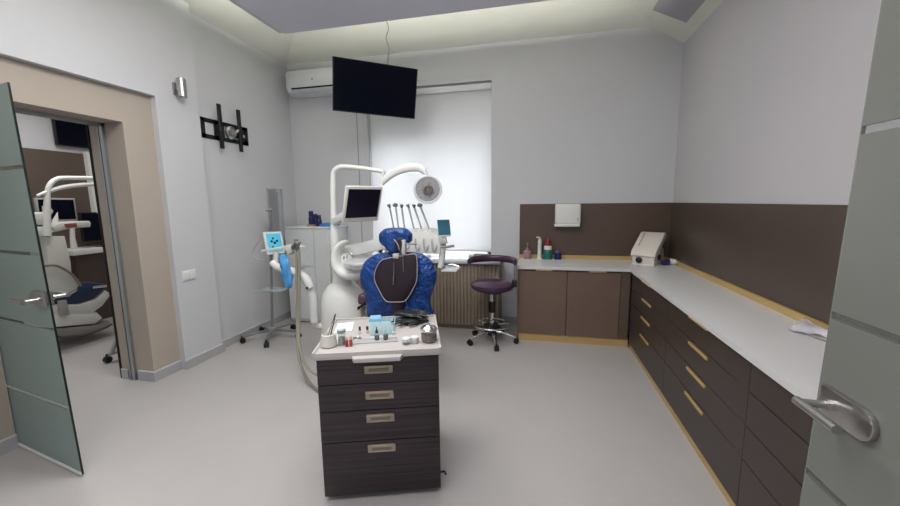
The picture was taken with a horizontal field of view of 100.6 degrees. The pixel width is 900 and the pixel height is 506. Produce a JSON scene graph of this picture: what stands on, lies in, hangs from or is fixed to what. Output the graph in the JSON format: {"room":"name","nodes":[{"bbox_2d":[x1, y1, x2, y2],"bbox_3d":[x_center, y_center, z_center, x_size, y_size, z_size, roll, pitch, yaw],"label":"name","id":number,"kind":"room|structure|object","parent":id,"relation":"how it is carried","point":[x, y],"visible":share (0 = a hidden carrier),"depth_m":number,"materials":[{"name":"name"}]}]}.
{"room":"dental clinic","nodes":[
{"label":"dental clinic","id":0,"kind":"room"},
{"bbox_2d":[16,113,88,153],"bbox_3d":[-5.804,-0.521,4.671,0.200,3.200,4.600,1,8,13],"label":"wall","id":1,"kind":"structure","parent":0,"point":[35,132],"depth_m":5.08,"materials":[{"name":"paint"}]},
{"bbox_2d":[0,148,101,323],"bbox_3d":[-5.720,-0.112,4.554,0.030,2.420,4.300,1,8,13],"label":"wall panel","id":2,"kind":"object","parent":1,"relation":"attached to","point":[42,166],"depth_m":5.27,"materials":[{"name":"brown laminate"}]},
{"bbox_2d":[51,119,88,148],"bbox_3d":[-5.388,-1.865,5.672,0.053,0.580,1.020,1,8,13],"label":"television","id":3,"kind":"object","parent":1,"relation":"attached to","point":[69,134],"visible":0.24,"depth_m":5.34,"materials":[{"name":"black plastic"}]},
{"bbox_2d":[83,152,96,211],"bbox_3d":[-5.401,-0.866,5.680,0.070,1.300,0.100,1,8,13],"label":"trim","id":4,"kind":"structure","parent":1,"relation":"attached to","point":[86,155],"depth_m":5.61,"materials":[{"name":"white plastic"}]},
{"bbox_2d":[0,0,296,368],"bbox_3d":[-3.130,-0.523,2.599,0.450,3.700,6.180,1,8,13],"label":"wall","id":5,"kind":"structure","parent":0,"point":[214,198],"depth_m":3.88,"materials":[{"name":"paint"}]},
{"bbox_2d":[0,82,83,475],"bbox_3d":[-2.730,0.204,2.293,0.968,2.308,0.233,2,8,16],"label":"door","id":6,"kind":"structure","parent":5,"relation":"in","point":[31,356],"depth_m":2.28,"materials":[{"name":"green glass"}]},
{"bbox_2d":[15,107,137,380],"bbox_3d":[-3.133,0.105,2.952,0.060,2.360,0.970,1,8,13],"label":"trim","id":7,"kind":"structure","parent":5,"relation":"attached to","point":[100,128],"depth_m":3.36,"materials":[{"name":"metal"}]},
{"bbox_2d":[0,56,179,439],"bbox_3d":[-3.172,0.014,2.591,0.390,2.640,2.200,1,8,13],"label":"trim","id":8,"kind":"structure","parent":5,"relation":"attached to","point":[126,115],"depth_m":3.36,"materials":[{"name":"beige paint"}]},
{"bbox_2d":[86,125,121,377],"bbox_3d":[-3.181,0.037,3.450,0.015,2.360,0.012,1,8,13],"label":"trim","id":9,"kind":"structure","parent":5,"relation":"attached to","point":[87,126],"depth_m":3.43,"materials":[{"name":"grey metal"}]},
{"bbox_2d":[0,310,290,455],"bbox_3d":[-2.889,1.133,3.760,0.457,0.098,4.280,1,8,13],"label":"baseboard","id":10,"kind":"structure","parent":5,"relation":"attached to","point":[10,443],"depth_m":3.77,"materials":[{"name":"plastic"}]},
{"bbox_2d":[172,77,186,97],"bbox_3d":[-2.596,-1.589,3.596,0.113,0.173,0.076,1,8,13],"label":"wall lamp","id":11,"kind":"object","parent":5,"relation":"attached to","point":[179,88],"visible":1,"depth_m":3.57,"materials":[{"name":"metal"}]},
{"bbox_2d":[182,269,195,280],"bbox_3d":[-2.638,0.223,3.782,0.015,0.102,0.150,1,8,13],"label":"light switch","id":12,"kind":"object","parent":5,"relation":"attached to","point":[187,275],"visible":1,"depth_m":3.77,"materials":[{"name":"white plastic"}]},
{"bbox_2d":[200,103,248,151],"bbox_3d":[-2.542,-1.421,4.275,0.075,0.480,0.680,1,8,13],"label":"bracket","id":13,"kind":"object","parent":5,"relation":"attached to","point":[232,131],"visible":0.96,"depth_m":4.27,"materials":[{"name":"black metal"}]},
{"bbox_2d":[0,317,729,505],"bbox_3d":[-1.931,1.338,2.907,9.400,0.100,6.800,1,8,13],"label":"floor","id":14,"kind":"structure","parent":0,"point":[527,422],"depth_m":2.68,"materials":[{"name":"plastic"}]},
{"bbox_2d":[24,264,112,338],"bbox_3d":[-4.613,0.538,4.488,0.642,0.914,0.682,1,8,13],"label":"dental chair","id":15,"kind":"object","parent":14,"relation":"on","point":[74,314],"visible":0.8,"depth_m":4.38,"materials":[{"name":"beige plastic"}]},
{"bbox_2d":[30,176,97,271],"bbox_3d":[-4.743,-0.143,4.658,0.389,1.633,0.899,1,8,13],"label":"dental unit","id":16,"kind":"object","parent":15,"relation":"on","point":[54,248],"visible":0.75,"depth_m":4.40,"materials":[{"name":"beige plastic"}]},
{"bbox_2d":[33,198,77,221],"bbox_3d":[-4.853,-0.492,4.622,0.126,0.376,0.394,0,8,3],"label":"monitor","id":17,"kind":"object","parent":16,"relation":"on","point":[64,209],"visible":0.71,"depth_m":4.64,"materials":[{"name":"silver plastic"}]},
{"bbox_2d":[34,176,92,235],"bbox_3d":[-4.674,-0.593,4.588,0.239,0.724,0.881,1,8,13],"label":"lamp","id":18,"kind":"object","parent":16,"relation":"attached to","point":[45,227],"depth_m":4.37,"materials":[{"name":"white plastic"}]},
{"bbox_2d":[51,221,90,231],"bbox_3d":[-4.773,-0.329,4.599,0.350,0.112,0.405,1,8,13],"label":"tray","id":19,"kind":"object","parent":16,"relation":"on","point":[71,225],"depth_m":4.53,"materials":[{"name":"beige plastic"}]},
{"bbox_2d":[54,281,104,303],"bbox_3d":[-4.656,0.469,4.500,0.550,0.236,0.580,1,8,13],"label":"seat cushion","id":20,"kind":"object","parent":15,"relation":"on","point":[83,294],"depth_m":4.45,"materials":[{"name":"blue leather"}]},
{"bbox_2d":[67,245,111,319],"bbox_3d":[-5.171,0.383,5.932,0.449,1.050,1.510,1,8,13],"label":"cabinet","id":21,"kind":"object","parent":14,"relation":"on","point":[87,262],"depth_m":5.34,"materials":[{"name":"brown laminate"}]},
{"bbox_2d":[78,212,101,246],"bbox_3d":[-5.165,-0.359,5.604,0.160,0.510,0.600,1,8,13],"label":"monitor","id":22,"kind":"object","parent":21,"relation":"on","point":[92,233],"visible":0.35,"depth_m":5.42,"materials":[{"name":"black plastic"}]},
{"bbox_2d":[102,339,116,362],"bbox_3d":[-3.468,0.563,4.206,0.582,1.120,0.592,-3,8,-17],"label":"stand","id":23,"kind":"object","parent":14,"relation":"on","point":[107,359],"visible":0.16,"depth_m":3.96,"materials":[{"name":"metal"}]},
{"bbox_2d":[240,188,301,347],"bbox_3d":[-2.192,0.143,4.531,0.693,1.833,0.697,1,8,13],"label":"stand","id":24,"kind":"object","parent":14,"relation":"on","point":[274,196],"visible":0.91,"depth_m":4.43,"materials":[{"name":"grey plastic"}]},
{"bbox_2d":[284,225,347,321],"bbox_3d":[-1.863,0.271,5.320,0.690,1.315,0.520,1,8,13],"label":"cabinet","id":25,"kind":"object","parent":14,"relation":"on","point":[316,260],"visible":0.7,"depth_m":5.05,"materials":[{"name":"white plastic"}]},
{"bbox_2d":[308,211,314,224],"bbox_3d":[-1.913,-0.474,5.154,0.076,0.208,0.075,1,8,13],"label":"bottle","id":26,"kind":"object","parent":25,"relation":"on","point":[311,218],"visible":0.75,"depth_m":5.12,"materials":[{"name":"blue plastic"}]},
{"bbox_2d":[316,215,321,225],"bbox_3d":[-1.800,-0.445,5.133,0.076,0.153,0.075,1,8,13],"label":"bottle","id":27,"kind":"object","parent":25,"relation":"on","point":[318,217],"visible":0.84,"depth_m":5.10,"materials":[{"name":"blue plastic"}]},
{"bbox_2d":[319,222,339,225],"bbox_3d":[-1.652,-0.394,5.146,0.246,0.047,0.257,1,8,13],"label":"pack","id":28,"kind":"object","parent":25,"relation":"on","point":[322,224],"visible":0.56,"depth_m":5.04},
{"bbox_2d":[261,227,460,333],"bbox_3d":[-0.884,0.442,3.905,1.974,1.377,0.687,1,8,13],"label":"dental unit","id":29,"kind":"object","parent":14,"relation":"on","point":[340,298],"visible":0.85,"depth_m":3.77,"materials":[{"name":"white plastic"}]},
{"bbox_2d":[263,231,284,254],"bbox_3d":[-2.030,-0.116,4.316,0.080,0.261,0.226,5,9,34],"label":"tablet","id":30,"kind":"object","parent":29,"relation":"on","point":[271,239],"visible":0.87,"depth_m":4.30,"materials":[{"name":"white plastic"}]},
{"bbox_2d":[279,254,292,288],"bbox_3d":[-1.606,0.180,3.662,0.126,0.347,0.070,1,8,13],"label":"face mask","id":31,"kind":"object","parent":29,"relation":"hanging from","point":[287,277],"visible":1,"depth_m":3.65,"materials":[{"name":"blue fabric"}]},
{"bbox_2d":[291,242,317,391],"bbox_3d":[-1.220,0.570,3.349,1.010,1.278,0.184,7,11,43],"label":"hose","id":32,"kind":"object","parent":29,"relation":"attached to","point":[293,245],"visible":0.74,"depth_m":3.63,"materials":[{"name":"grey plastic"}]},
{"bbox_2d":[295,242,316,375],"bbox_3d":[-1.246,0.547,3.372,0.196,1.241,0.863,-8,11,-44],"label":"hose","id":33,"kind":"object","parent":29,"relation":"attached to","point":[298,244],"visible":0.8,"depth_m":3.63,"materials":[{"name":"grey plastic"}]},
{"bbox_2d":[346,266,361,270],"bbox_3d":[-0.866,0.122,3.684,0.336,0.092,0.336,1,8,13],"label":"bowl","id":34,"kind":"object","parent":29,"relation":"on","point":[348,268],"depth_m":3.55,"materials":[{"name":"white ceramic"}]},
{"bbox_2d":[330,163,441,252],"bbox_3d":[-0.660,-0.319,3.718,1.193,1.132,0.139,1,8,13],"label":"lamp","id":35,"kind":"object","parent":29,"relation":"attached to","point":[427,188],"visible":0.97,"depth_m":3.60,"materials":[{"name":"white plastic"}]},
{"bbox_2d":[331,185,382,224],"bbox_3d":[-0.978,-0.461,3.682,0.538,0.378,0.399,6,11,42],"label":"monitor","id":36,"kind":"object","parent":35,"relation":"attached to","point":[360,203],"visible":1,"depth_m":3.52,"materials":[{"name":"beige plastic"}]},
{"bbox_2d":[387,204,393,226],"bbox_3d":[-0.573,-0.268,3.822,0.115,0.465,0.086,1,8,13],"label":"handpiece","id":37,"kind":"object","parent":29,"relation":"attached to","point":[388,205],"visible":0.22,"depth_m":3.79,"materials":[{"name":"metal"}]},
{"bbox_2d":[393,203,398,226],"bbox_3d":[-0.518,-0.272,3.809,0.095,0.473,0.085,1,8,13],"label":"handpiece","id":38,"kind":"object","parent":29,"relation":"attached to","point":[395,205],"visible":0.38,"depth_m":3.77,"materials":[{"name":"metal"}]},
{"bbox_2d":[400,204,409,248],"bbox_3d":[-0.453,-0.265,3.792,0.078,0.462,0.086,4,9,30],"label":"handpiece","id":39,"kind":"object","parent":29,"relation":"attached to","point":[401,205],"visible":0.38,"depth_m":3.77,"materials":[{"name":"metal"}]},
{"bbox_2d":[406,204,419,250],"bbox_3d":[-0.366,-0.260,3.776,0.137,0.472,0.085,1,8,13],"label":"handpiece","id":40,"kind":"object","parent":29,"relation":"attached to","point":[407,205],"visible":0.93,"depth_m":3.77,"materials":[{"name":"metal"}]},
{"bbox_2d":[412,204,428,250],"bbox_3d":[-0.291,-0.257,3.759,0.160,0.468,0.085,1,8,13],"label":"handpiece","id":41,"kind":"object","parent":29,"relation":"attached to","point":[413,205],"visible":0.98,"depth_m":3.75,"materials":[{"name":"metal"}]},
{"bbox_2d":[417,203,436,250],"bbox_3d":[-0.221,-0.259,3.745,0.189,0.480,0.089,1,8,13],"label":"handpiece","id":42,"kind":"object","parent":29,"relation":"attached to","point":[420,205],"visible":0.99,"depth_m":3.73,"materials":[{"name":"metal"}]},
{"bbox_2d":[437,219,450,237],"bbox_3d":[-0.061,-0.218,3.770,0.138,0.237,0.054,-4,8,-20],"label":"tablet","id":43,"kind":"object","parent":29,"relation":"on","point":[443,226],"visible":0.84,"depth_m":3.76,"materials":[{"name":"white plastic"}]},
{"bbox_2d":[441,266,460,271],"bbox_3d":[0.013,0.164,3.851,0.158,0.013,0.240,1,8,13],"label":"tray","id":44,"kind":"object","parent":29,"relation":"on","point":[448,268],"depth_m":3.81,"materials":[{"name":"white plastic"}]},
{"bbox_2d":[312,314,446,496],"bbox_3d":[-0.388,0.907,2.287,0.699,0.883,0.620,-1,8,-5],"label":"cart","id":45,"kind":"object","parent":14,"relation":"on","point":[379,410],"visible":0.97,"depth_m":2.04,"materials":[{"name":"laminate"}]},
{"bbox_2d":[320,332,336,348],"bbox_3d":[-0.663,0.475,2.040,0.088,0.068,0.088,1,8,13],"label":"pot","id":46,"kind":"object","parent":45,"relation":"on","point":[327,341],"visible":0.98,"depth_m":2.01,"materials":[{"name":"beige ceramic"}]},
{"bbox_2d":[328,314,335,334],"bbox_3d":[-0.643,0.395,2.032,0.053,0.126,0.012,-3,8,-13],"label":"tweezers","id":47,"kind":"object","parent":46,"relation":"on","point":[335,314],"visible":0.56,"depth_m":2.03,"materials":[{"name":"metal"}]},
{"bbox_2d":[337,327,345,344],"bbox_3d":[-0.597,0.458,2.057,0.048,0.095,0.048,1,8,13],"label":"vial","id":48,"kind":"object","parent":45,"relation":"on","point":[340,330],"visible":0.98,"depth_m":2.04,"materials":[{"name":"clear glass"}]},
{"bbox_2d":[334,322,353,332],"bbox_3d":[-0.661,0.466,2.340,0.104,0.004,0.188,-2,8,-10],"label":"paper pad","id":49,"kind":"object","parent":45,"relation":"on","point":[348,326],"visible":0.64,"depth_m":2.35,"materials":[{"name":"white paper"}]},
{"bbox_2d":[345,336,347,346],"bbox_3d":[-0.563,0.481,2.033,0.018,0.056,0.018,1,8,13],"label":"bottle","id":50,"kind":"object","parent":45,"relation":"on","point":[346,337],"visible":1,"depth_m":2.03,"materials":[{"name":"red plastic"}]},
{"bbox_2d":[349,336,352,346],"bbox_3d":[-0.541,0.479,2.037,0.018,0.058,0.018,1,8,13],"label":"bottle","id":51,"kind":"object","parent":45,"relation":"on","point":[350,337],"visible":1,"depth_m":2.03,"materials":[{"name":"red plastic"}]},
{"bbox_2d":[352,337,397,343],"bbox_3d":[-0.422,0.493,2.114,0.254,0.005,0.074,-2,8,-8],"label":"tray","id":52,"kind":"object","parent":45,"relation":"on","point":[390,339],"visible":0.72,"depth_m":2.10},
{"bbox_2d":[375,327,378,339],"bbox_3d":[-0.414,0.456,2.112,0.029,0.079,0.029,1,8,13],"label":"dropper bottle","id":53,"kind":"object","parent":52,"relation":"on","point":[376,330],"visible":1,"depth_m":2.10,"materials":[{"name":"clear glass"}]},
{"bbox_2d":[369,319,380,335],"bbox_3d":[-0.446,0.440,2.213,0.070,0.084,0.050,-2,8,-8],"label":"sachet","id":54,"kind":"object","parent":45,"relation":"on","point":[373,323],"visible":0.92,"depth_m":2.21,"materials":[{"name":"blue plastic"}]},
{"bbox_2d":[370,315,380,318],"bbox_3d":[-0.494,0.435,2.492,0.074,0.020,0.081,-2,8,-9],"label":"box","id":55,"kind":"object","parent":45,"relation":"on","point":[371,316],"visible":0.7,"depth_m":2.49,"materials":[{"name":"blue cardboard"}]},
{"bbox_2d":[312,314,440,360],"bbox_3d":[-0.407,0.491,2.249,0.818,0.048,0.757,1,8,13],"label":"countertop","id":56,"kind":"structure","parent":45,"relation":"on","point":[385,351],"depth_m":2.02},
{"bbox_2d":[380,319,391,334],"bbox_3d":[-0.382,0.439,2.227,0.067,0.081,0.050,-2,8,-8],"label":"sachet","id":57,"kind":"object","parent":45,"relation":"on","point":[385,323],"visible":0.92,"depth_m":2.23,"materials":[{"name":"plastic"}]},
{"bbox_2d":[391,316,395,334],"bbox_3d":[-0.350,0.448,2.331,0.024,0.035,0.258,-2,8,-7],"label":"brush","id":58,"kind":"object","parent":45,"relation":"on","point":[393,332],"visible":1,"depth_m":2.28,"materials":[{"name":"teal plastic"}]},
{"bbox_2d":[401,336,409,341],"bbox_3d":[-0.243,0.483,2.057,0.049,0.036,0.049,1,8,13],"label":"lidded pot","id":59,"kind":"object","parent":45,"relation":"on","point":[405,338],"visible":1,"depth_m":2.04,"materials":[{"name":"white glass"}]},
{"bbox_2d":[391,317,428,326],"bbox_3d":[-0.257,0.438,2.399,0.245,0.034,0.162,-2,8,-12],"label":"glove","id":60,"kind":"object","parent":45,"relation":"on","point":[402,320],"visible":0.86,"depth_m":2.38,"materials":[{"name":"black rubber"}]},
{"bbox_2d":[394,309,430,318],"bbox_3d":[-0.238,0.397,2.478,0.246,0.035,0.162,3,9,24],"label":"glove","id":61,"kind":"object","parent":60,"relation":"on","point":[414,313],"visible":1,"depth_m":2.44,"materials":[{"name":"black rubber"}]},
{"bbox_2d":[410,335,418,343],"bbox_3d":[-0.197,0.480,2.077,0.049,0.036,0.049,1,8,13],"label":"lidded pot","id":62,"kind":"object","parent":45,"relation":"on","point":[414,339],"visible":1,"depth_m":2.06,"materials":[{"name":"white plastic"}]},
{"bbox_2d":[420,324,436,342],"bbox_3d":[-0.119,0.445,2.092,0.096,0.099,0.096,1,8,13],"label":"glass jar","id":63,"kind":"object","parent":45,"relation":"on","point":[428,335],"visible":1,"depth_m":2.06,"materials":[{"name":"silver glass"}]},
{"bbox_2d":[357,227,435,316],"bbox_3d":[-0.592,0.431,3.697,0.641,1.448,1.566,-3,8,-14],"label":"dental chair","id":64,"kind":"object","parent":14,"relation":"on","point":[392,281],"visible":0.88,"depth_m":3.00,"materials":[{"name":"fabric"}]},
{"bbox_2d":[353,253,501,328],"bbox_3d":[-0.289,0.498,5.178,2.010,0.905,0.600,1,8,13],"label":"radiator cover","id":65,"kind":"object","parent":14,"relation":"on","point":[454,303],"visible":0.37,"depth_m":4.83,"materials":[{"name":"beige wood"}]},
{"bbox_2d":[469,253,488,256],"bbox_3d":[0.389,0.029,5.056,0.270,0.040,0.070,1,8,13],"label":"packet","id":66,"kind":"object","parent":65,"relation":"on","point":[474,254],"visible":0.76,"depth_m":5.04,"materials":[{"name":"white plastic"}]},
{"bbox_2d":[467,255,518,350],"bbox_3d":[0.501,0.551,4.351,0.605,1.005,0.616,1,8,13],"label":"stool","id":67,"kind":"object","parent":14,"relation":"on","point":[492,286],"visible":1,"depth_m":4.33,"materials":[{"name":"leather"}]},
{"bbox_2d":[517,269,630,346],"bbox_3d":[1.457,0.582,4.561,1.230,0.862,0.624,1,8,13],"label":"base cabinet","id":68,"kind":"object","parent":14,"relation":"on","point":[563,306],"visible":0.98,"depth_m":4.27,"materials":[{"name":"brown laminate"}]},
{"bbox_2d":[517,254,828,407],"bbox_3d":[1.286,0.379,2.563,1.783,0.085,4.517,1,8,13],"label":"countertop","id":69,"kind":"structure","parent":68,"relation":"on","point":[757,327],"depth_m":2.38,"materials":[{"name":"white laminate"}]},
{"bbox_2d":[523,243,530,258],"bbox_3d":[1.003,-0.028,4.840,0.100,0.206,0.100,1,8,13],"label":"soap bottle","id":70,"kind":"object","parent":69,"relation":"on","point":[527,253],"visible":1,"depth_m":4.81,"materials":[{"name":"pink plastic"}]},
{"bbox_2d":[536,237,541,258],"bbox_3d":[1.123,-0.059,4.732,0.073,0.295,0.187,2,8,21],"label":"faucet","id":71,"kind":"object","parent":69,"relation":"on","point":[539,239],"visible":0.99,"depth_m":4.77,"materials":[{"name":"white plastic"}]},
{"bbox_2d":[543,239,551,259],"bbox_3d":[1.251,-0.052,4.780,0.116,0.264,0.116,1,8,13],"label":"spray bottle","id":72,"kind":"object","parent":69,"relation":"on","point":[547,253],"visible":1,"depth_m":4.74,"materials":[{"name":"teal plastic"}]},
{"bbox_2d":[554,250,560,259],"bbox_3d":[1.374,0.022,4.762,0.086,0.119,0.086,1,8,13],"label":"jar","id":73,"kind":"object","parent":69,"relation":"on","point":[557,255],"visible":1,"depth_m":4.73,"materials":[{"name":"blue plastic"}]},
{"bbox_2d":[631,232,666,266],"bbox_3d":[2.317,-0.055,4.360,0.360,0.357,0.275,-8,11,-43],"label":"machine","id":74,"kind":"object","parent":69,"relation":"on","point":[647,250],"visible":0.96,"depth_m":4.29,"materials":[{"name":"beige plastic"}]},
{"bbox_2d":[661,259,676,264],"bbox_3d":[2.486,0.102,4.251,0.178,0.068,0.094,0,8,4],"label":"handheld device","id":75,"kind":"object","parent":69,"relation":"on","point":[668,261],"visible":1,"depth_m":4.22,"materials":[{"name":"blue plastic"}]},
{"bbox_2d":[789,318,827,340],"bbox_3d":[1.981,0.419,2.083,0.159,0.053,0.345,1,8,13],"label":"pouch","id":76,"kind":"object","parent":69,"relation":"on","point":[805,326],"visible":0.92,"depth_m":2.05,"materials":[{"name":"grey plastic"}]},
{"bbox_2d":[629,274,668,400],"bbox_3d":[2.112,0.720,3.506,0.562,0.860,1.148,1,8,13],"label":"base cabinet","id":77,"kind":"object","parent":14,"relation":"on","point":[649,309],"visible":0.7,"depth_m":3.43,"materials":[{"name":"brown laminate"}]},
{"bbox_2d":[663,301,751,505],"bbox_3d":[1.855,0.877,2.385,0.562,0.860,1.168,1,8,13],"label":"base cabinet","id":78,"kind":"object","parent":14,"relation":"on","point":[706,382],"visible":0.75,"depth_m":2.25,"materials":[{"name":"brown laminate"}]},
{"bbox_2d":[737,364,846,505],"bbox_3d":[1.559,1.058,1.091,0.562,0.860,1.508,1,8,13],"label":"base cabinet","id":79,"kind":"object","parent":14,"relation":"on","point":[777,431],"visible":0.41,"depth_m":1.65,"materials":[{"name":"brown laminate"}]},
{"bbox_2d":[791,0,899,505],"bbox_3d":[1.012,0.242,0.645,0.221,2.588,1.008,1,8,13],"label":"door","id":80,"kind":"structure","parent":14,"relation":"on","point":[854,449],"depth_m":0.96,"materials":[{"name":"grey glass"}]},
{"bbox_2d":[234,0,549,33],"bbox_3d":[-0.548,-2.022,1.291,3.610,0.060,4.800,1,8,13],"label":"ceiling","id":81,"kind":"structure","parent":0,"point":[287,16],"depth_m":3.52,"materials":[{"name":"paint"}]},
{"bbox_2d":[229,0,281,33],"bbox_3d":[-0.577,-2.042,1.295,3.670,0.076,4.800,1,8,13],"label":"trim","id":82,"kind":"structure","parent":81,"relation":"attached to","point":[232,1],"depth_m":3.63,"materials":[{"name":"paint"}]},
{"bbox_2d":[386,18,389,63],"bbox_3d":[-0.670,-2.253,4.013,0.044,0.221,0.650,-2,8,-11],"label":"power cable","id":83,"kind":"object","parent":81,"relation":"hanging from","point":[387,19],"visible":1,"depth_m":3.85,"materials":[{"name":"white plastic"}]},
{"bbox_2d":[182,0,657,64],"bbox_3d":[-0.690,-2.432,1.784,4.820,0.457,6.200,1,8,13],"label":"ceiling","id":84,"kind":"structure","parent":0,"point":[552,18],"depth_m":4.42,"materials":[{"name":"paint"}]},
{"bbox_2d":[287,27,683,329],"bbox_3d":[0.212,-0.864,5.142,5.685,3.600,0.300,1,8,13],"label":"wall","id":85,"kind":"structure","parent":0,"point":[586,117],"depth_m":4.66,"materials":[{"name":"paint"}]},
{"bbox_2d":[285,67,331,98],"bbox_3d":[-1.784,-2.337,5.116,0.900,0.307,0.231,1,8,13],"label":"air conditioner","id":86,"kind":"object","parent":85,"relation":"attached to","point":[308,83],"visible":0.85,"depth_m":5.05,"materials":[{"name":"white plastic"}]},
{"bbox_2d":[291,85,331,89],"bbox_3d":[-1.795,-2.236,5.030,0.760,0.015,0.032,1,8,13],"label":"vent","id":87,"kind":"object","parent":86,"relation":"attached to","point":[295,87],"depth_m":5.04,"materials":[{"name":"white plastic"}]},
{"bbox_2d":[356,113,362,241],"bbox_3d":[-1.284,-1.078,5.296,0.010,2.180,0.006,1,8,13],"label":"trim","id":88,"kind":"structure","parent":85,"relation":"attached to","point":[356,113],"depth_m":5.26,"materials":[{"name":"grey plastic"}]},
{"bbox_2d":[332,56,417,118],"bbox_3d":[-0.993,-2.031,4.683,0.990,0.733,0.842,-4,8,-21],"label":"television","id":89,"kind":"object","parent":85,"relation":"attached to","point":[358,86],"visible":1,"depth_m":4.35,"materials":[{"name":"black plastic"}]},
{"bbox_2d":[368,83,490,251],"bbox_3d":[-0.289,-1.109,5.120,1.706,2.175,0.078,1,8,13],"label":"roller blind","id":90,"kind":"object","parent":85,"relation":"attached to","point":[449,134],"visible":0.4,"depth_m":5.06,"materials":[{"name":"fabric"}]},
{"bbox_2d":[378,250,490,254],"bbox_3d":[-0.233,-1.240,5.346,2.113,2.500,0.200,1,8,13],"label":"windowsill","id":91,"kind":"structure","parent":85,"relation":"in","point":[380,251],"depth_m":5.33,"materials":[{"name":"white plastic"}]},
{"bbox_2d":[501,315,516,322],"bbox_3d":[-0.678,0.876,5.428,3.285,0.098,0.012,1,8,13],"label":"baseboard","id":92,"kind":"structure","parent":85,"relation":"attached to","point":[512,319],"depth_m":5.08,"materials":[{"name":"plastic"}]},
{"bbox_2d":[673,0,899,204],"bbox_3d":[2.131,-0.398,1.569,0.250,3.600,5.880,1,8,13],"label":"wall","id":93,"kind":"structure","parent":0,"point":[773,92],"depth_m":2.57,"materials":[{"name":"paint"}]},
{"bbox_2d":[653,0,704,22],"bbox_3d":[1.822,-2.186,1.875,0.321,0.192,4.220,1,8,13],"label":"ceiling panel","id":94,"kind":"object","parent":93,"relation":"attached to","point":[682,10],"depth_m":3.72,"materials":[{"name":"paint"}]},
{"bbox_2d":[649,0,723,42],"bbox_3d":[1.781,-2.063,1.270,0.400,0.220,6.200,1,8,13],"label":"trim","id":95,"kind":"structure","parent":93,"relation":"attached to","point":[681,31],"depth_m":3.96,"materials":[{"name":"paint"}]},
{"bbox_2d":[519,203,899,342],"bbox_3d":[1.294,0.030,2.545,1.795,0.698,4.479,1,8,13],"label":"backsplash","id":96,"kind":"structure","parent":93,"relation":"attached to","point":[787,255],"depth_m":3.03,"materials":[{"name":"brown laminate"}]},
{"bbox_2d":[554,204,580,226],"bbox_3d":[1.468,-0.472,4.677,0.313,0.282,0.122,1,8,13],"label":"paper towel dispenser","id":97,"kind":"object","parent":96,"relation":"attached to","point":[566,215],"visible":1,"depth_m":4.62,"materials":[{"name":"white plastic"}]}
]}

